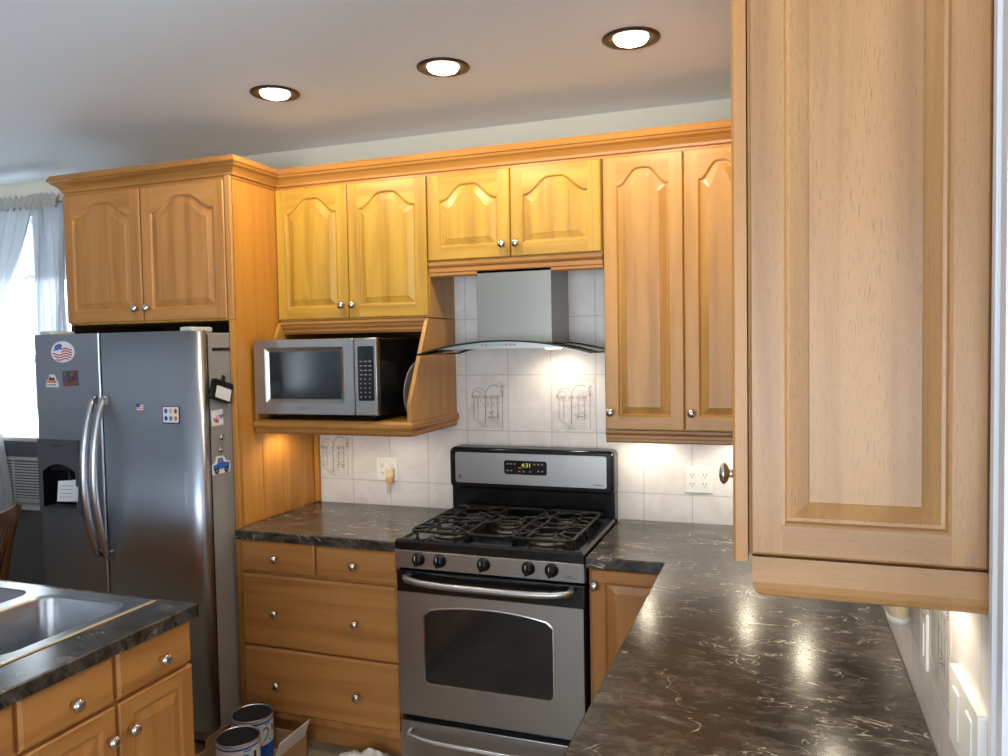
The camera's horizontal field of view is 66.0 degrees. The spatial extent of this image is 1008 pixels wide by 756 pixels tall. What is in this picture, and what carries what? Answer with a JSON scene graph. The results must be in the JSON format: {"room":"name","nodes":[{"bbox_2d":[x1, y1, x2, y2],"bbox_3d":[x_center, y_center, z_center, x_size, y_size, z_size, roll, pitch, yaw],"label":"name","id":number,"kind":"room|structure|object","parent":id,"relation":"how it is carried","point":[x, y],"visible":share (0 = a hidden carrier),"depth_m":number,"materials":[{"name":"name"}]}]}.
{"room":"kitchen","nodes":[
{"label":"kitchen","id":0,"kind":"room"},
{"bbox_2d":[194,739,399,755],"bbox_3d":[-1.204,1.719,0.880,8.400,0.100,6.400,0,3,20],"label":"floor","id":1,"kind":"structure","parent":0,"point":[315,748],"depth_m":3.27,"materials":[{"name":"tile"}]},
{"bbox_2d":[0,502,21,580],"bbox_3d":[-2.826,1.128,3.983,0.550,0.878,0.450,-2,3,-15],"label":"dining chair","id":2,"kind":"object","parent":1,"relation":"on","point":[9,517],"visible":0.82,"depth_m":4.14,"materials":[{"name":"brown wood"}]},
{"bbox_2d":[0,621,194,755],"bbox_3d":[-1.964,1.192,2.138,1.824,0.872,1.148,0,3,20],"label":"base cabinet","id":3,"kind":"object","parent":1,"relation":"on","point":[137,701],"visible":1,"depth_m":2.11,"materials":[{"name":"brown wood"}]},
{"bbox_2d":[0,580,198,709],"bbox_3d":[-2.007,0.736,2.117,1.858,0.040,1.198,0,3,20],"label":"countertop","id":4,"kind":"structure","parent":3,"relation":"on","point":[21,678],"depth_m":2.05,"materials":[{"name":"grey stone"}]},
{"bbox_2d":[0,582,156,665],"bbox_3d":[-1.554,0.785,2.282,0.836,0.176,0.548,0,3,20],"label":"sink","id":5,"kind":"object","parent":4,"relation":"in","point":[32,618],"visible":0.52,"depth_m":2.41,"materials":[{"name":"silver metal"}]},
{"bbox_2d":[34,327,241,741],"bbox_3d":[-1.537,0.658,3.641,0.896,1.765,0.871,0,3,20],"label":"refrigerator","id":6,"kind":"object","parent":1,"relation":"on","point":[150,518],"depth_m":3.27,"materials":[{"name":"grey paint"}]},
{"bbox_2d":[46,375,57,386],"bbox_3d":[-1.983,0.013,3.406,0.068,0.056,0.003,0,3,20],"label":"magnet","id":7,"kind":"object","parent":6,"relation":"attached to","point":[51,382],"visible":1,"depth_m":3.40,"materials":[{"name":"white plastic"}]},
{"bbox_2d":[51,341,73,362],"bbox_3d":[-1.921,-0.113,3.377,0.132,0.092,0.004,0,3,20],"label":"magnet","id":8,"kind":"object","parent":6,"relation":"attached to","point":[62,351],"visible":1,"depth_m":3.38,"materials":[{"name":"white paper"}]},
{"bbox_2d":[57,480,77,501],"bbox_3d":[-1.907,0.490,3.393,0.122,0.104,0.007,0,3,20],"label":"note","id":9,"kind":"object","parent":6,"relation":"attached to","point":[67,490],"visible":1,"depth_m":3.39,"materials":[{"name":"white paper"}]},
{"bbox_2d":[62,370,78,385],"bbox_3d":[-1.881,0.002,3.369,0.087,0.070,0.003,0,3,20],"label":"magnet","id":10,"kind":"object","parent":6,"relation":"attached to","point":[70,378],"visible":1,"depth_m":3.37,"materials":[{"name":"grey plastic"}]},
{"bbox_2d":[136,404,143,410],"bbox_3d":[-1.523,0.123,3.247,0.036,0.030,0.003,0,3,20],"label":"magnet","id":11,"kind":"object","parent":6,"relation":"attached to","point":[139,407],"visible":1,"depth_m":3.25,"materials":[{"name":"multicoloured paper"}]},
{"bbox_2d":[162,406,179,423],"bbox_3d":[-1.370,0.151,3.193,0.088,0.072,0.003,0,3,20],"label":"magnet","id":12,"kind":"object","parent":6,"relation":"attached to","point":[170,414],"visible":1,"depth_m":3.19,"materials":[{"name":"white plastic"}]},
{"bbox_2d":[211,409,222,425],"bbox_3d":[-1.203,0.166,3.259,0.002,0.068,0.072,0,3,20],"label":"note","id":13,"kind":"object","parent":6,"relation":"attached to","point":[216,415],"visible":1,"depth_m":3.26,"materials":[{"name":"white paper"}]},
{"bbox_2d":[208,375,232,403],"bbox_3d":[-1.190,0.050,3.268,0.018,0.124,0.135,0,3,20],"label":"timer","id":14,"kind":"object","parent":6,"relation":"attached to","point":[220,390],"visible":1,"depth_m":3.26,"materials":[{"name":"black plastic"}]},
{"bbox_2d":[212,455,230,474],"bbox_3d":[-1.194,0.365,3.281,0.003,0.074,0.116,0,3,20],"label":"magnet","id":15,"kind":"object","parent":6,"relation":"attached to","point":[221,465],"visible":1,"depth_m":3.27,"materials":[{"name":"blue plastic"}]},
{"bbox_2d":[197,719,309,755],"bbox_3d":[-1.013,1.488,3.082,0.347,0.164,0.383,0,3,20],"label":"cardboard box","id":16,"kind":"object","parent":1,"relation":"on","point":[286,742],"visible":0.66,"depth_m":3.14,"materials":[{"name":"brown"}]},
{"bbox_2d":[215,725,261,755],"bbox_3d":[-1.024,1.473,3.004,0.174,0.191,0.182,0,3,20],"label":"paint can","id":17,"kind":"object","parent":16,"relation":"in","point":[244,740],"visible":1,"depth_m":2.96,"materials":[{"name":"silver metal"}]},
{"bbox_2d":[231,703,274,755],"bbox_3d":[-1.033,1.465,3.192,0.178,0.191,0.179,0,3,20],"label":"paint can","id":18,"kind":"object","parent":16,"relation":"in","point":[259,715],"visible":0.73,"depth_m":3.15,"materials":[{"name":"silver metal"}]},
{"bbox_2d":[229,178,320,705],"bbox_3d":[-1.045,0.332,3.628,0.047,2.430,0.606,0,3,20],"label":"end panel","id":19,"kind":"object","parent":1,"relation":"on","point":[275,474],"visible":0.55,"depth_m":3.46,"materials":[{"name":"brown wood"}]},
{"bbox_2d":[241,539,403,755],"bbox_3d":[-0.679,1.111,3.505,0.766,0.872,0.664,0,3,20],"label":"base cabinet","id":20,"kind":"object","parent":1,"relation":"on","point":[320,623],"visible":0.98,"depth_m":3.22,"materials":[{"name":"brown wood"}]},
{"bbox_2d":[235,501,448,551],"bbox_3d":[-0.682,0.653,3.491,0.766,0.040,0.636,0,3,20],"label":"countertop","id":21,"kind":"structure","parent":20,"relation":"on","point":[376,527],"depth_m":3.36,"materials":[{"name":"brown stone"}]},
{"bbox_2d":[339,748,389,755],"bbox_3d":[-0.550,1.521,3.108,0.280,0.070,0.195,0,3,20],"label":"rag","id":22,"kind":"object","parent":1,"relation":"on","point":[369,751],"visible":1,"depth_m":3.12,"materials":[{"name":"white fabric"}]},
{"bbox_2d":[395,444,618,755],"bbox_3d":[0.032,0.935,3.207,0.760,1.222,0.697,0,3,20],"label":"range","id":23,"kind":"object","parent":1,"relation":"on","point":[493,593],"visible":0.98,"depth_m":2.98,"materials":[{"name":"silver metal"}]},
{"bbox_2d":[411,552,576,578],"bbox_3d":[-0.049,0.702,2.918,0.665,0.055,0.004,0,3,20],"label":"control panel","id":24,"kind":"object","parent":23,"relation":"attached to","point":[498,564],"depth_m":2.91,"materials":[{"name":"grey metal"}]},
{"bbox_2d":[395,510,614,562],"bbox_3d":[0.024,0.635,3.187,0.760,0.039,0.563,0,3,20],"label":"cooktop","id":25,"kind":"object","parent":23,"relation":"in","point":[484,549],"depth_m":3.00,"materials":[{"name":"black metal"}]},
{"bbox_2d":[506,463,542,472],"bbox_3d":[0.092,0.397,3.424,0.171,0.039,0.001,0,3,20],"label":"display","id":26,"kind":"object","parent":23,"relation":"attached to","point":[510,467],"depth_m":3.42,"materials":[{"name":"black plastic"}]},
{"bbox_2d":[589,568,657,701],"bbox_3d":[0.555,1.107,3.063,0.306,0.872,0.664,0,3,20],"label":"base cabinet","id":27,"kind":"object","parent":1,"relation":"on","point":[617,597],"visible":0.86,"depth_m":2.80,"materials":[{"name":"brown wood"}]},
{"bbox_3d":[0.726,1.141,2.214,0.672,0.872,2.144,0,3,20],"label":"base cabinet","id":28,"kind":"object","parent":1,"relation":"on","visible":0},
{"bbox_2d":[563,519,937,755],"bbox_3d":[0.588,0.685,2.228,0.938,0.040,2.160,0,3,20],"label":"countertop","id":29,"kind":"structure","parent":28,"relation":"on","point":[709,664],"depth_m":1.80,"materials":[{"name":"brown stone"}]},
{"bbox_2d":[0,0,730,184],"bbox_3d":[-1.254,-1.051,0.761,8.400,0.100,6.400,0,3,20],"label":"ceiling","id":30,"kind":"structure","parent":0,"point":[86,85],"depth_m":2.77,"materials":[{"name":"white paint"}]},
{"bbox_2d":[250,85,299,101],"bbox_3d":[-0.887,-1.093,3.008,0.188,0.024,0.188,0,3,20],"label":"recessed light","id":31,"kind":"object","parent":30,"relation":"in","point":[276,93],"visible":1,"depth_m":2.98,"materials":[{"name":"white glass"}]},
{"bbox_2d":[417,57,469,76],"bbox_3d":[-0.216,-1.094,2.759,0.188,0.024,0.188,0,3,20],"label":"recessed light","id":32,"kind":"object","parent":30,"relation":"in","point":[438,66],"visible":1,"depth_m":2.73,"materials":[{"name":"white glass"}]},
{"bbox_2d":[602,26,659,49],"bbox_3d":[0.413,-1.095,2.528,0.188,0.024,0.188,0,3,20],"label":"recessed light","id":33,"kind":"object","parent":30,"relation":"in","point":[633,37],"visible":1,"depth_m":2.50,"materials":[{"name":"white glass"}]},
{"bbox_2d":[0,98,730,433],"bbox_3d":[-0.184,0.190,3.739,8.400,2.673,0.192,0,3,20],"label":"wall","id":34,"kind":"structure","parent":0,"point":[714,110],"depth_m":3.56,"materials":[{"name":"beige paint"}]},
{"bbox_2d":[8,509,44,585],"bbox_3d":[-2.893,1.099,4.642,2.254,0.653,0.018,0,3,20],"label":"trim","id":35,"kind":"structure","parent":34,"relation":"attached to","point":[27,556],"depth_m":4.60,"materials":[{"name":"grey"}]},
{"bbox_2d":[0,203,62,510],"bbox_3d":[-2.804,-0.113,4.582,1.060,1.760,0.160,0,3,20],"label":"window","id":36,"kind":"structure","parent":34,"relation":"in","point":[26,359],"depth_m":4.60,"materials":[{"name":"white paint"}]},
{"bbox_2d":[3,434,39,502],"bbox_3d":[-2.779,0.523,4.499,0.560,0.375,0.142,0,3,20],"label":"air conditioner","id":37,"kind":"object","parent":36,"relation":"attached to","point":[21,450],"visible":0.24,"depth_m":4.41,"materials":[{"name":"grey plastic"}]},
{"bbox_2d":[7,460,38,498],"bbox_3d":[-2.799,0.576,4.443,0.500,0.215,0.007,0,3,20],"label":"grille","id":38,"kind":"object","parent":37,"relation":"attached to","point":[24,477],"depth_m":4.41,"materials":[{"name":"grey plastic"}]},
{"bbox_2d":[0,191,65,284],"bbox_3d":[-2.842,-0.768,4.407,1.050,0.465,0.201,0,3,20],"label":"curtain","id":39,"kind":"object","parent":36,"relation":"hanging from","point":[25,271],"visible":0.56,"depth_m":4.44,"materials":[{"name":"fabric"}]},
{"bbox_2d":[63,175,235,333],"bbox_3d":[-1.509,-0.365,3.743,0.945,1.030,0.639,0,3,20],"label":"upper cabinet","id":40,"kind":"object","parent":34,"relation":"attached to","point":[157,258],"visible":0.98,"depth_m":3.46,"materials":[{"name":"brown wood"}]},
{"bbox_2d":[45,119,730,195],"bbox_3d":[-0.642,-0.874,2.578,3.653,0.088,1.886,0,3,25],"label":"crown molding","id":41,"kind":"structure","parent":40,"relation":"attached to","point":[712,134],"depth_m":3.30,"materials":[{"name":"brown wood"}]},
{"bbox_2d":[275,176,454,321],"bbox_3d":[-0.652,-0.578,3.586,0.770,0.622,0.323,0,3,20],"label":"upper cabinet","id":42,"kind":"object","parent":34,"relation":"attached to","point":[352,251],"visible":0.98,"depth_m":3.46,"materials":[{"name":"brown wood"}]},
{"bbox_2d":[254,318,458,436],"bbox_3d":[-0.663,-0.014,3.529,0.780,0.496,0.488,0,3,20],"label":"shelf","id":43,"kind":"object","parent":42,"relation":"attached to","point":[432,400],"visible":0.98,"depth_m":3.42,"materials":[{"name":"brown wood"}]},
{"bbox_2d":[253,338,419,420],"bbox_3d":[-0.741,-0.001,3.512,0.610,0.350,0.427,0,3,20],"label":"microwave","id":44,"kind":"object","parent":43,"relation":"on","point":[339,376],"visible":0.9,"depth_m":3.32,"materials":[{"name":"silver metal"}]},
{"bbox_2d":[360,361,370,397],"bbox_3d":[-0.574,0.005,3.226,0.054,0.153,0.001,0,3,20],"label":"keypad","id":45,"kind":"object","parent":44,"relation":"on","point":[365,366],"depth_m":3.23,"materials":[{"name":"grey plastic"}]},
{"bbox_2d":[403,363,414,410],"bbox_3d":[-0.384,0.048,3.406,0.031,0.249,0.250,0,3,20],"label":"plate","id":46,"kind":"object","parent":43,"relation":"on","point":[408,380],"visible":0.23,"depth_m":3.33,"materials":[{"name":"grey"}]},
{"bbox_2d":[427,159,603,277],"bbox_3d":[0.070,-0.666,3.323,0.762,0.450,0.323,0,3,20],"label":"upper cabinet","id":47,"kind":"object","parent":34,"relation":"attached to","point":[545,216],"visible":1,"depth_m":3.20,"materials":[{"name":"brown wood"}]},
{"bbox_2d":[416,267,604,355],"bbox_3d":[0.056,-0.300,3.279,0.736,0.395,0.449,0,3,20],"label":"range hood","id":48,"kind":"object","parent":47,"relation":"attached to","point":[519,309],"visible":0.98,"depth_m":3.23,"materials":[{"name":"silver metal"}]},
{"bbox_2d":[441,342,564,349],"bbox_3d":[0.062,-0.138,3.296,0.564,0.032,0.428,0,3,20],"label":"hood","id":49,"kind":"object","parent":48,"relation":"attached to","point":[484,345],"depth_m":3.11,"materials":[{"name":"white metal"}]},
{"bbox_2d":[321,269,732,525],"bbox_3d":[0.221,0.050,3.481,2.484,1.160,0.008,0,3,20],"label":"backsplash","id":50,"kind":"structure","parent":34,"relation":"attached to","point":[651,476],"depth_m":3.50,"materials":[{"name":"tile"}]},
{"bbox_2d":[320,435,352,478],"bbox_3d":[-0.844,0.374,3.875,0.197,0.250,0.004,0,3,20],"label":"tile","id":51,"kind":"structure","parent":50,"relation":"attached to","point":[335,450],"depth_m":3.87,"materials":[{"name":"tile"}]},
{"bbox_2d":[377,457,397,480],"bbox_3d":[-0.568,0.444,3.775,0.114,0.114,0.008,0,3,20],"label":"outlet","id":52,"kind":"object","parent":50,"relation":"attached to","point":[383,463],"visible":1,"depth_m":3.78,"materials":[{"name":"white plastic"}]},
{"bbox_2d":[379,462,384,467],"bbox_3d":[-0.593,0.425,3.780,0.033,0.029,0.003,0,3,20],"label":"socket","id":53,"kind":"object","parent":52,"relation":"attached to","point":[381,464],"depth_m":3.78,"materials":[{"name":"white plastic"}]},
{"bbox_2d":[379,470,384,475],"bbox_3d":[-0.593,0.464,3.782,0.033,0.029,0.003,0,3,20],"label":"socket","id":54,"kind":"object","parent":52,"relation":"attached to","point":[381,472],"depth_m":3.78,"materials":[{"name":"white plastic"}]},
{"bbox_2d":[386,467,394,483],"bbox_3d":[-0.551,0.471,3.747,0.038,0.076,0.034,0,3,20],"label":"night light","id":55,"kind":"object","parent":52,"relation":"attached to","point":[389,471],"visible":1,"depth_m":3.74,"materials":[{"name":"beige plastic"}]},
{"bbox_2d":[467,376,507,429],"bbox_3d":[-0.076,0.115,3.588,0.197,0.250,0.004,0,3,20],"label":"tile","id":56,"kind":"structure","parent":50,"relation":"attached to","point":[486,395],"depth_m":3.58,"materials":[{"name":"tile"}]},
{"bbox_2d":[552,375,595,431],"bbox_3d":[0.309,0.114,3.449,0.197,0.250,0.004,0,3,20],"label":"tile","id":57,"kind":"structure","parent":50,"relation":"attached to","point":[573,397],"depth_m":3.45,"materials":[{"name":"tile"}]},
{"bbox_2d":[685,466,712,493],"bbox_3d":[0.821,0.431,3.276,0.114,0.114,0.008,0,3,20],"label":"outlet","id":58,"kind":"object","parent":50,"relation":"attached to","point":[698,479],"visible":1,"depth_m":3.27,"materials":[{"name":"white plastic"}]},
{"bbox_2d":[688,472,695,478],"bbox_3d":[0.796,0.411,3.282,0.033,0.029,0.003,0,3,20],"label":"socket","id":59,"kind":"object","parent":58,"relation":"attached to","point":[691,475],"depth_m":3.28,"materials":[{"name":"white plastic"}]},
{"bbox_2d":[688,481,695,487],"bbox_3d":[0.797,0.450,3.284,0.033,0.029,0.003,0,3,20],"label":"socket","id":60,"kind":"object","parent":58,"relation":"attached to","point":[691,484],"depth_m":3.28,"materials":[{"name":"white plastic"}]},
{"bbox_2d":[701,472,708,478],"bbox_3d":[0.844,0.411,3.265,0.033,0.029,0.003,0,3,20],"label":"socket","id":61,"kind":"object","parent":58,"relation":"attached to","point":[704,475],"depth_m":3.26,"materials":[{"name":"white plastic"}]},
{"bbox_2d":[701,482,708,488],"bbox_3d":[0.845,0.450,3.266,0.033,0.029,0.003,0,3,20],"label":"socket","id":62,"kind":"object","parent":58,"relation":"attached to","point":[704,485],"depth_m":3.27,"materials":[{"name":"white plastic"}]},
{"bbox_2d":[602,146,732,444],"bbox_3d":[0.728,-0.319,3.105,0.617,1.148,0.323,0,3,20],"label":"upper cabinet","id":63,"kind":"object","parent":34,"relation":"attached to","point":[667,216],"visible":0.84,"depth_m":3.01,"materials":[{"name":"brown wood"}]},
{"bbox_3d":[-2.854,-0.974,4.479,1.080,0.012,0.105,0,3,20],"label":"curtain rod","id":64,"kind":"object","parent":34,"relation":"attached to","visible":0},
{"bbox_2d":[0,421,12,511],"bbox_3d":[-3.076,-0.089,4.475,0.560,1.740,0.032,0,3,20],"label":"curtain","id":65,"kind":"object","parent":64,"relation":"hanging from","point":[6,499],"visible":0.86,"depth_m":4.41,"materials":[{"name":"fabric"}]},
{"bbox_2d":[0,207,30,319],"bbox_3d":[-2.931,-0.481,4.454,0.650,0.960,0.036,0,3,20],"label":"curtain","id":66,"kind":"object","parent":64,"relation":"hanging from","point":[13,224],"visible":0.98,"depth_m":4.39,"materials":[{"name":"white fabric"}]},
{"bbox_2d":[31,204,67,410],"bbox_3d":[-2.549,-0.389,4.377,0.270,1.150,0.032,0,3,20],"label":"curtain","id":67,"kind":"object","parent":64,"relation":"hanging from","point":[47,222],"visible":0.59,"depth_m":4.36,"materials":[{"name":"white fabric"}]},
{"bbox_2d":[989,41,993,500],"bbox_3d":[1.084,0.241,2.028,0.119,2.673,2.178,0,3,20],"label":"wall","id":68,"kind":"structure","parent":0,"point":[993,41],"depth_m":1.09,"materials":[{"name":"beige paint"}]},
{"bbox_2d":[719,0,993,613],"bbox_3d":[0.798,-0.277,1.973,0.367,1.137,1.830,0,3,20],"label":"upper cabinet","id":69,"kind":"object","parent":68,"relation":"attached to","point":[862,130],"visible":1,"depth_m":1.11,"materials":[{"name":"brown wood"}]},
{"bbox_2d":[882,501,989,755],"bbox_3d":[1.035,0.401,2.076,0.006,0.550,2.117,0,3,20],"label":"backsplash","id":70,"kind":"structure","parent":68,"relation":"attached to","point":[969,631],"depth_m":1.38,"materials":[{"name":"tile"}]},
{"bbox_2d":[886,606,910,624],"bbox_3d":[0.878,0.488,1.737,0.058,0.112,0.103,0,3,20],"label":"night light","id":71,"kind":"object","parent":70,"relation":"attached to","point":[896,615],"visible":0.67,"depth_m":1.71,"materials":[{"name":"beige plastic"}]},
{"bbox_2d":[920,609,928,671],"bbox_3d":[0.845,0.522,1.563,0.008,0.116,0.072,0,3,20],"label":"switch plate","id":72,"kind":"object","parent":70,"relation":"attached to","point":[924,616],"visible":0.86,"depth_m":1.54,"materials":[{"name":"white plastic"}]},
{"bbox_2d":[930,610,950,711],"bbox_3d":[0.797,0.450,1.417,0.004,0.250,0.197,0,3,20],"label":"tile","id":73,"kind":"structure","parent":70,"relation":"attached to","point":[940,621],"depth_m":1.40,"materials":[{"name":"tile"}]},
{"bbox_2d":[949,663,987,755],"bbox_3d":[0.706,0.533,1.188,0.014,0.122,0.196,0,3,20],"label":"switch plate","id":74,"kind":"object","parent":70,"relation":"attached to","point":[968,722],"visible":1,"depth_m":1.18,"materials":[{"name":"white plastic"}]},
{"bbox_2d":[987,0,1007,755],"bbox_3d":[0.717,0.291,1.012,0.134,2.673,0.085,0,3,20],"label":"trim","id":75,"kind":"structure","parent":68,"relation":"attached to","point":[998,535],"depth_m":1.02,"materials":[{"name":"white paint"}]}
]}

